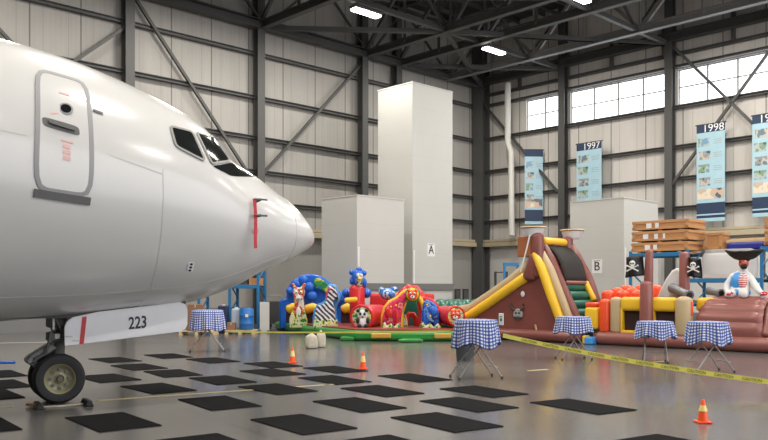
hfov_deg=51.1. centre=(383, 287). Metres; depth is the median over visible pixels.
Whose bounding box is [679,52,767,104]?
window
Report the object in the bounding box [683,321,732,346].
tablecloth
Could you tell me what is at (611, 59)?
post
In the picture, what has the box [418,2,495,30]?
roof purlin
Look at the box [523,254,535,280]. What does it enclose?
cushion
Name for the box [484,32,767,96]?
beam
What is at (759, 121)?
banner
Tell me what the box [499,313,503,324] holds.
card
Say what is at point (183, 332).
wooden pallet
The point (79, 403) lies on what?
rope
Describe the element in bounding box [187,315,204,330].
carton
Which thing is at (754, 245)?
bundle
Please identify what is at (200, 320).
tablecloth
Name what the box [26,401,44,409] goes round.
chock
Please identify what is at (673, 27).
post
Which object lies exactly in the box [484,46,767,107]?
beam
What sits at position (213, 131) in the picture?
beam
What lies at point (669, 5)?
steel column
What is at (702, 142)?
photo
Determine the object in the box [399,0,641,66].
roof truss
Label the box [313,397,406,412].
floor mat
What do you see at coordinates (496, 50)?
diffuser
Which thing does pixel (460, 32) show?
brace
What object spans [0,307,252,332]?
baseboard
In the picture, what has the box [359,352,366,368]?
traffic cone
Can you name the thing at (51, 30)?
wall
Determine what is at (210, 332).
cocktail table
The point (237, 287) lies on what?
rack
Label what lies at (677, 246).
crate
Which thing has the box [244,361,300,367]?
floor mat
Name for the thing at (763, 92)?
beam
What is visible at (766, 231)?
crate
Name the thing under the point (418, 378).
floor mat
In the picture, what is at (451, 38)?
brace
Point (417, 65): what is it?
brace
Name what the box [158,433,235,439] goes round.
floor mat
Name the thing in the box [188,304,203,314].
carton
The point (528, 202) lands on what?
photo
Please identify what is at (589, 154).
banner
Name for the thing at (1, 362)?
bar
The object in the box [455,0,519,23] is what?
roof purlin
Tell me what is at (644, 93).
window
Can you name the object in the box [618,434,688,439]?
floor mat
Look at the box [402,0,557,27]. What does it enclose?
ceiling
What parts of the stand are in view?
leg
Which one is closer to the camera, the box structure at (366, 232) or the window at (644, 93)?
the box structure at (366, 232)
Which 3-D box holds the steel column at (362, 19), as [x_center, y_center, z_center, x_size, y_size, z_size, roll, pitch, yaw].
[-1.045,-6.700,40.114,0.380,16.600,0.380,0,0,-44]
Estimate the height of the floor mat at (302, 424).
0.012 m
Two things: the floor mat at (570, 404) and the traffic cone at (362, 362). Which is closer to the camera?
the floor mat at (570, 404)
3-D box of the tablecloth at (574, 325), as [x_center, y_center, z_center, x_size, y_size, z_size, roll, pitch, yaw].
[4.258,0.838,18.089,0.874,0.391,0.899,0,0,-29]
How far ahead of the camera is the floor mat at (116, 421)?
9.56 m
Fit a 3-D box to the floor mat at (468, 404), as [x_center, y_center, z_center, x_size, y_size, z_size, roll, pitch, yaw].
[1.150,1.594,11.040,0.720,0.012,1.260,0,0,-34]
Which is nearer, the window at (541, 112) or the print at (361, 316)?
the print at (361, 316)
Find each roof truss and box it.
[256,0,338,29]
[361,0,557,57]
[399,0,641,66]
[446,0,767,80]
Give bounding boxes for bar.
[0,361,15,363]
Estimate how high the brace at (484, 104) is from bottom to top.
5.981 m
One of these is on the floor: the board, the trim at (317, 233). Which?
the board
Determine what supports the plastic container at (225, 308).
on the floor
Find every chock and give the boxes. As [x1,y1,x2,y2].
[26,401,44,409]
[81,398,93,406]
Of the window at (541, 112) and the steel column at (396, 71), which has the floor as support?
the steel column at (396, 71)
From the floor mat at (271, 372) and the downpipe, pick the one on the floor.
the floor mat at (271, 372)
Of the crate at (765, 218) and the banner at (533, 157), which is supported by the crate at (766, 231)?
the crate at (765, 218)
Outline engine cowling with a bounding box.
[701,248,757,277]
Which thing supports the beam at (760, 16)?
attached to the steel column at (481, 116)
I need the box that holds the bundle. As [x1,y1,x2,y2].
[727,241,767,249]
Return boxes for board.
[258,302,269,330]
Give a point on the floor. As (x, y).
(666, 402)
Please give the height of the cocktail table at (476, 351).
1.030 m
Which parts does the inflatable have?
giraffe panel, panel, zebra panel, panel, arch trim, panel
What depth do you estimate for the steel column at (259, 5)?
35.71 m
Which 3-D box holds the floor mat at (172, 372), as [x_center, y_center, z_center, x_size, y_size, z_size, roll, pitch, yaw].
[-3.960,1.594,15.060,0.720,0.012,1.260,0,0,-33]
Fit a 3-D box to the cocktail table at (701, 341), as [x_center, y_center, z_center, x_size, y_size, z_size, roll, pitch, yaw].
[6.206,1.125,15.400,0.844,0.950,0.710,0,0,-11]
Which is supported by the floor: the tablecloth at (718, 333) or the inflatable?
the inflatable
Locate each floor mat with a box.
[0,370,27,377]
[0,379,29,388]
[0,388,24,399]
[0,417,22,431]
[65,412,161,432]
[85,373,141,382]
[89,357,140,362]
[110,363,166,370]
[120,383,196,393]
[144,369,201,377]
[146,353,191,358]
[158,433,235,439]
[178,395,261,410]
[187,357,240,362]
[190,375,255,384]
[238,383,316,394]
[241,368,305,376]
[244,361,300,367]
[250,414,356,434]
[298,375,371,384]
[303,366,367,372]
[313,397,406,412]
[341,385,424,396]
[347,434,409,439]
[378,373,452,382]
[391,412,503,432]
[420,397,518,412]
[440,385,527,397]
[530,398,636,414]
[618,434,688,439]
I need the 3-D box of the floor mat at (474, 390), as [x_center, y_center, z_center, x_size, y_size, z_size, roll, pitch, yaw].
[1.530,1.594,12.410,0.720,0.012,1.260,0,0,-34]
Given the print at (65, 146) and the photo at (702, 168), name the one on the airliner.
the print at (65, 146)
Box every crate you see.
[631,241,703,252]
[632,218,704,231]
[632,229,704,242]
[704,232,729,250]
[764,217,767,228]
[764,230,767,244]
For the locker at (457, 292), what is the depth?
35.79 m
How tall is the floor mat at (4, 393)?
0.012 m
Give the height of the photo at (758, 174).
0.380 m
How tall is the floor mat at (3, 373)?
0.012 m
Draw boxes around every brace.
[0,0,361,172]
[270,25,440,33]
[408,63,557,70]
[446,34,481,85]
[450,30,664,45]
[483,102,557,192]
[510,37,656,45]
[672,44,767,186]
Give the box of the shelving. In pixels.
[494,271,507,285]
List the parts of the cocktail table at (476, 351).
leg, leg, leg, leg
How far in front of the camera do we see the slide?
24.30 m
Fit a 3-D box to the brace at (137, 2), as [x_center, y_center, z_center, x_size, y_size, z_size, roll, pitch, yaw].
[-7.768,-7.750,33.718,18.783,7.577,0.120,0,0,-44]
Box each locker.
[454,289,460,299]
[462,289,468,299]
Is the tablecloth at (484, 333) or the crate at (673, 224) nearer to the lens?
the tablecloth at (484, 333)
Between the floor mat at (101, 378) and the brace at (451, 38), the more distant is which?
the brace at (451, 38)
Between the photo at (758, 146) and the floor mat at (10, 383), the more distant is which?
the photo at (758, 146)
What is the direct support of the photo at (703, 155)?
attached to the hanging banner at (710, 136)
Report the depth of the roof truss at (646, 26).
37.24 m
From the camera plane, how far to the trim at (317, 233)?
45.11 m
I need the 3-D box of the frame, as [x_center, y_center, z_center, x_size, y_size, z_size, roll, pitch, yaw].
[5.371,0.265,34.000,0.700,2.670,0.500,0,0,0]
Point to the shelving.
(495, 272)
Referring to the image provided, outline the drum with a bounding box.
[239,308,253,329]
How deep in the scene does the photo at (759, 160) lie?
34.90 m
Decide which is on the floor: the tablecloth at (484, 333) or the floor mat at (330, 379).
the floor mat at (330, 379)
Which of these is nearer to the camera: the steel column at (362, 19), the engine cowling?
the engine cowling
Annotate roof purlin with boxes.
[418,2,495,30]
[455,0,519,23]
[504,0,545,16]
[555,0,572,8]
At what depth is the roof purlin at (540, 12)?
43.28 m
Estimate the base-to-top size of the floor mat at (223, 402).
0.012 m
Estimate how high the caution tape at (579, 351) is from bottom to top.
0.669 m
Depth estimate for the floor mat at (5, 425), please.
9.22 m
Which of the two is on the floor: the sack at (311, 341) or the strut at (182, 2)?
the sack at (311, 341)
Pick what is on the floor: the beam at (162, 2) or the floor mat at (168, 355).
the floor mat at (168, 355)
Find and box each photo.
[525,199,541,206]
[526,161,532,167]
[526,183,532,189]
[527,172,533,178]
[527,194,533,200]
[578,167,587,174]
[578,190,587,197]
[579,155,588,162]
[579,178,588,186]
[697,187,723,199]
[698,138,708,146]
[698,164,708,172]
[699,151,709,159]
[699,177,709,185]
[753,182,767,193]
[754,142,765,151]
[754,170,765,179]
[755,128,766,137]
[755,156,766,165]
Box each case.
[238,279,248,284]
[249,278,262,284]
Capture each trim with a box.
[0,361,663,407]
[312,229,476,246]
[483,225,767,246]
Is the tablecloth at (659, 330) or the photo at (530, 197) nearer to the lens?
the tablecloth at (659, 330)
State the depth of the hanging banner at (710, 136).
36.48 m
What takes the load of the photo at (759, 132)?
attached to the banner at (759, 121)
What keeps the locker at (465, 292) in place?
on the floor
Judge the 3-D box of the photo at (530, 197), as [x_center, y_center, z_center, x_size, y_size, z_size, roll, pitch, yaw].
[7.910,-4.870,43.489,0.400,0.380,0.016,0,0,-4]
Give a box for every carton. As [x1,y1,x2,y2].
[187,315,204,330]
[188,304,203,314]
[227,322,235,329]
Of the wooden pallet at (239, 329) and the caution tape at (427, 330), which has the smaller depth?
the caution tape at (427, 330)
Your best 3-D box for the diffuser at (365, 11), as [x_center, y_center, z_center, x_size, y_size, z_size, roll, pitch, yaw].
[-0.746,-11.390,33.300,1.420,0.100,0.360,0,0,-44]
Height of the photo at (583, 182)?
0.380 m
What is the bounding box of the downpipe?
[505,83,514,235]
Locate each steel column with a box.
[121,0,134,86]
[253,0,264,323]
[358,0,367,194]
[392,0,401,84]
[473,26,489,298]
[558,4,567,237]
[664,0,675,281]
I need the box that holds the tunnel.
[435,299,474,326]
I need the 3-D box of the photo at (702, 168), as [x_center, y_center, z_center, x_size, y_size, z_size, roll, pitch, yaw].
[14.614,-5.450,36.737,0.016,0.380,0.520,0,0,-44]
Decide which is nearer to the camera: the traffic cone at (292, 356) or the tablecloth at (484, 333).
the tablecloth at (484, 333)
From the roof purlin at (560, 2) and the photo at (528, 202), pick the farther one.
the photo at (528, 202)
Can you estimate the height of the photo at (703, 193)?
0.460 m
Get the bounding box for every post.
[518,64,521,88]
[565,52,569,77]
[609,44,613,68]
[662,29,663,56]
[672,26,675,54]
[731,11,735,41]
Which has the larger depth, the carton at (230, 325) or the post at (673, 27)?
the post at (673, 27)
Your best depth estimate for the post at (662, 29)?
38.55 m
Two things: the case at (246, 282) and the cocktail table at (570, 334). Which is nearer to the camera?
the cocktail table at (570, 334)
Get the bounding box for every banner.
[524,149,543,223]
[576,140,602,200]
[695,121,725,221]
[751,113,767,216]
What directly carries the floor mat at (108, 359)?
on the floor
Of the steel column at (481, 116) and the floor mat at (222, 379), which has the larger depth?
the steel column at (481, 116)
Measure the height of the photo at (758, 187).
0.460 m
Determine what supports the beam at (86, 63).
attached to the steel column at (481, 116)
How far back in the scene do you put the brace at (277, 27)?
36.14 m
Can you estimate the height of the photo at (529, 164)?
0.380 m
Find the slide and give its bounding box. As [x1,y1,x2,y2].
[447,226,600,342]
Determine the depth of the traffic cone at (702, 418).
9.51 m
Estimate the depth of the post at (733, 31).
36.14 m
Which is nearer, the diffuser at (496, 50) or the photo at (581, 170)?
the diffuser at (496, 50)
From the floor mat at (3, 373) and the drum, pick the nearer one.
the floor mat at (3, 373)
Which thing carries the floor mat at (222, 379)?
on the floor
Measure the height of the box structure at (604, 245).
5.210 m
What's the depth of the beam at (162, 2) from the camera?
37.32 m
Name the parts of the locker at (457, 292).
door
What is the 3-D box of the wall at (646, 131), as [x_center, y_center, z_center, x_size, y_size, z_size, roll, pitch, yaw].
[21.661,-6.700,30.526,0.304,16.600,46.000,0,0,-44]
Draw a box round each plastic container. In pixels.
[218,304,228,332]
[231,307,239,329]
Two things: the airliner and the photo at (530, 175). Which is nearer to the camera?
the airliner
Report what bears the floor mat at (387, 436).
on the floor
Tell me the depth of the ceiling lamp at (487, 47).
38.50 m
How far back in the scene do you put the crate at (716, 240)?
27.08 m
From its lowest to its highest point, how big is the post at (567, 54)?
1.700 m
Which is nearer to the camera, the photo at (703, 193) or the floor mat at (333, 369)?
the floor mat at (333, 369)
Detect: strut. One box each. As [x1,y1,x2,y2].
[167,0,484,86]
[345,0,558,68]
[561,0,666,43]
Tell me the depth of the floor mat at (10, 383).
13.23 m
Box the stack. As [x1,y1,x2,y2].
[726,237,764,242]
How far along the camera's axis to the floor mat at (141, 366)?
16.27 m
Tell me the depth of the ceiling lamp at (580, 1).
32.15 m
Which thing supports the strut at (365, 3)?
attached to the roof truss
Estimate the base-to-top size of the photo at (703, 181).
0.380 m
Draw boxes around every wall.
[0,0,472,307]
[490,0,767,312]
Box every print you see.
[63,144,70,148]
[63,149,70,154]
[63,155,70,160]
[352,307,370,325]
[448,308,462,323]
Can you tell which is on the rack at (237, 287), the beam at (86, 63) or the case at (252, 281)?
the case at (252, 281)
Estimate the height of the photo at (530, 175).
0.380 m
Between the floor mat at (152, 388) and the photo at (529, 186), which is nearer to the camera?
the floor mat at (152, 388)
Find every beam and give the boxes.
[23,0,473,108]
[57,55,473,141]
[147,0,486,88]
[204,127,751,172]
[247,168,751,198]
[293,200,751,223]
[483,8,767,85]
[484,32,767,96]
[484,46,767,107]
[484,90,767,140]
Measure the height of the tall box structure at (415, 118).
10.340 m
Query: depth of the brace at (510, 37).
37.53 m
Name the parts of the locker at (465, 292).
door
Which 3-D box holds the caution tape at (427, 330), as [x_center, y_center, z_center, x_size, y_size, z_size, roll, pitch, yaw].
[-1.412,0.934,17.350,0.002,0.362,7.870,0,0,-41]
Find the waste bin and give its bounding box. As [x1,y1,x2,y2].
[456,344,473,360]
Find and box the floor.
[0,324,767,439]
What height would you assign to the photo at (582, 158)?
0.380 m
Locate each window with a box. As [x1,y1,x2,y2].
[527,95,557,130]
[572,73,663,122]
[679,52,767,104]
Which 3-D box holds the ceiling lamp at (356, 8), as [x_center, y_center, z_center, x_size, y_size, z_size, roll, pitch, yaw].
[-0.746,-13.170,33.300,1.500,3.660,0.420,0,0,-44]
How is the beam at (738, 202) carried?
attached to the wall at (646, 131)
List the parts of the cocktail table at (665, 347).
leg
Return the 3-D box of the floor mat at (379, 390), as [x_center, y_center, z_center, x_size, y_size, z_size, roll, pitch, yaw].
[-0.040,1.594,12.490,0.720,0.012,1.260,0,0,-35]
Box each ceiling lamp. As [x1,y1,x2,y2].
[349,0,381,18]
[481,0,506,54]
[575,0,590,3]
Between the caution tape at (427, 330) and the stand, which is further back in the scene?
the stand
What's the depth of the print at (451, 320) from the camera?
25.31 m
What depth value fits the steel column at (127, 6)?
31.38 m
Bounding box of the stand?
[701,251,767,277]
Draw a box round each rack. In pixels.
[197,271,265,329]
[629,246,767,320]
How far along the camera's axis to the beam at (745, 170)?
39.07 m
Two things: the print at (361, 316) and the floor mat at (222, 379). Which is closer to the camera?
the floor mat at (222, 379)
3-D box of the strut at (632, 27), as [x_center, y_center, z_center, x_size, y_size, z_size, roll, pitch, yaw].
[-1.512,-13.070,23.918,41.737,3.000,0.200,0,0,-44]
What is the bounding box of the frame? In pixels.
[503,263,518,279]
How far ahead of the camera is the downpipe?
44.22 m
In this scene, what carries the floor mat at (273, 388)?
on the floor
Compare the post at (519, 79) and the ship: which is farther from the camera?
the post at (519, 79)
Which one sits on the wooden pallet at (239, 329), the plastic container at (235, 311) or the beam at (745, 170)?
the plastic container at (235, 311)
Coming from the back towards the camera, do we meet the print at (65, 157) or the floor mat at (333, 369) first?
the floor mat at (333, 369)
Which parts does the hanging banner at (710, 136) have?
rod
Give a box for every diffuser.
[351,7,380,18]
[482,47,505,54]
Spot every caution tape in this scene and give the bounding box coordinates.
[225,330,450,332]
[503,333,767,383]
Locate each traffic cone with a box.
[288,347,296,362]
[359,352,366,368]
[694,399,712,423]
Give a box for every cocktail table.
[189,330,224,351]
[449,344,502,379]
[555,334,592,359]
[642,335,668,363]
[684,341,735,371]
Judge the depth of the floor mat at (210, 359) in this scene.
17.61 m
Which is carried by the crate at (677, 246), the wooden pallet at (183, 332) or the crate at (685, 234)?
the crate at (685, 234)
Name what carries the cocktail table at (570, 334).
on the floor
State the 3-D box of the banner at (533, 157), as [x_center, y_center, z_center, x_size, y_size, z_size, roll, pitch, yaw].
[8.109,-5.480,43.507,1.100,4.060,0.060,0,0,-4]
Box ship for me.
[582,248,767,352]
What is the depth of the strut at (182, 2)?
39.00 m
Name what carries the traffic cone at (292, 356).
on the floor
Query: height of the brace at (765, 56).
7.078 m
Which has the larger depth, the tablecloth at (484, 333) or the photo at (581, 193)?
the photo at (581, 193)
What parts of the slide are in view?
rail, rail, tower post, ramp rail, ramp rail, ramp rail, tower post, ramp rail, ramp rail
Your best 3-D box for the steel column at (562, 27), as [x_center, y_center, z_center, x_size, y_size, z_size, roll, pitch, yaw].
[9.461,-6.700,42.490,0.380,16.600,0.380,0,0,-44]
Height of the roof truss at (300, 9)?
3.250 m
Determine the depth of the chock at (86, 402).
10.89 m
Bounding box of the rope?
[29,403,82,407]
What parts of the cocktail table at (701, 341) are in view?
leg, leg, leg, leg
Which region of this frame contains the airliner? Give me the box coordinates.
[0,38,313,403]
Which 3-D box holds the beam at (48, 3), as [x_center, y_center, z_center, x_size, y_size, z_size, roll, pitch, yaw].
[-18.066,-10.450,24.009,66.003,0.160,0.220,0,0,-44]
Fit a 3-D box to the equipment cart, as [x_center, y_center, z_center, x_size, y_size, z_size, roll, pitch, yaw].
[-4.440,0.941,32.600,0.580,1.318,0.500,0,0,-11]
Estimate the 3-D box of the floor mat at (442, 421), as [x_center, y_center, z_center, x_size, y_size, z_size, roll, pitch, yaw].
[0.730,1.594,9.590,0.720,0.012,1.260,0,0,-34]
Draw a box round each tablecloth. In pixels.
[189,310,225,331]
[451,319,500,349]
[553,316,593,334]
[634,321,677,340]
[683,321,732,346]
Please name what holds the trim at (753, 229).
attached to the wall at (646, 131)
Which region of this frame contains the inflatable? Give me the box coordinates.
[275,267,464,341]
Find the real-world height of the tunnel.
1.210 m
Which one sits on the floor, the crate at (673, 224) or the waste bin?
the waste bin
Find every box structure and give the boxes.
[321,194,405,304]
[377,81,453,300]
[569,197,658,297]
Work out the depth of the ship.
21.50 m
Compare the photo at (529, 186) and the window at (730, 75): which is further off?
the photo at (529, 186)
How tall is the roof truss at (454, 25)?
3.250 m
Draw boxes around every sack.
[305,333,317,348]
[316,330,325,346]
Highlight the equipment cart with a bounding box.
[267,295,280,327]
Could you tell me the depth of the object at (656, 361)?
12.15 m
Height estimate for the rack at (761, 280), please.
2.918 m
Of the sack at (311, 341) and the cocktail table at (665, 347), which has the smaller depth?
the cocktail table at (665, 347)
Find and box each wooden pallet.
[179,330,218,334]
[225,329,257,333]
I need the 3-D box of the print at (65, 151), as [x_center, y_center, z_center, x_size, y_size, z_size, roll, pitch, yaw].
[-3.853,-1.648,9.765,0.098,0.064,0.016,0,0,-37]
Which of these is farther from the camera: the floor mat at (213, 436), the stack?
the stack
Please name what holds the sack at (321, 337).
on the floor

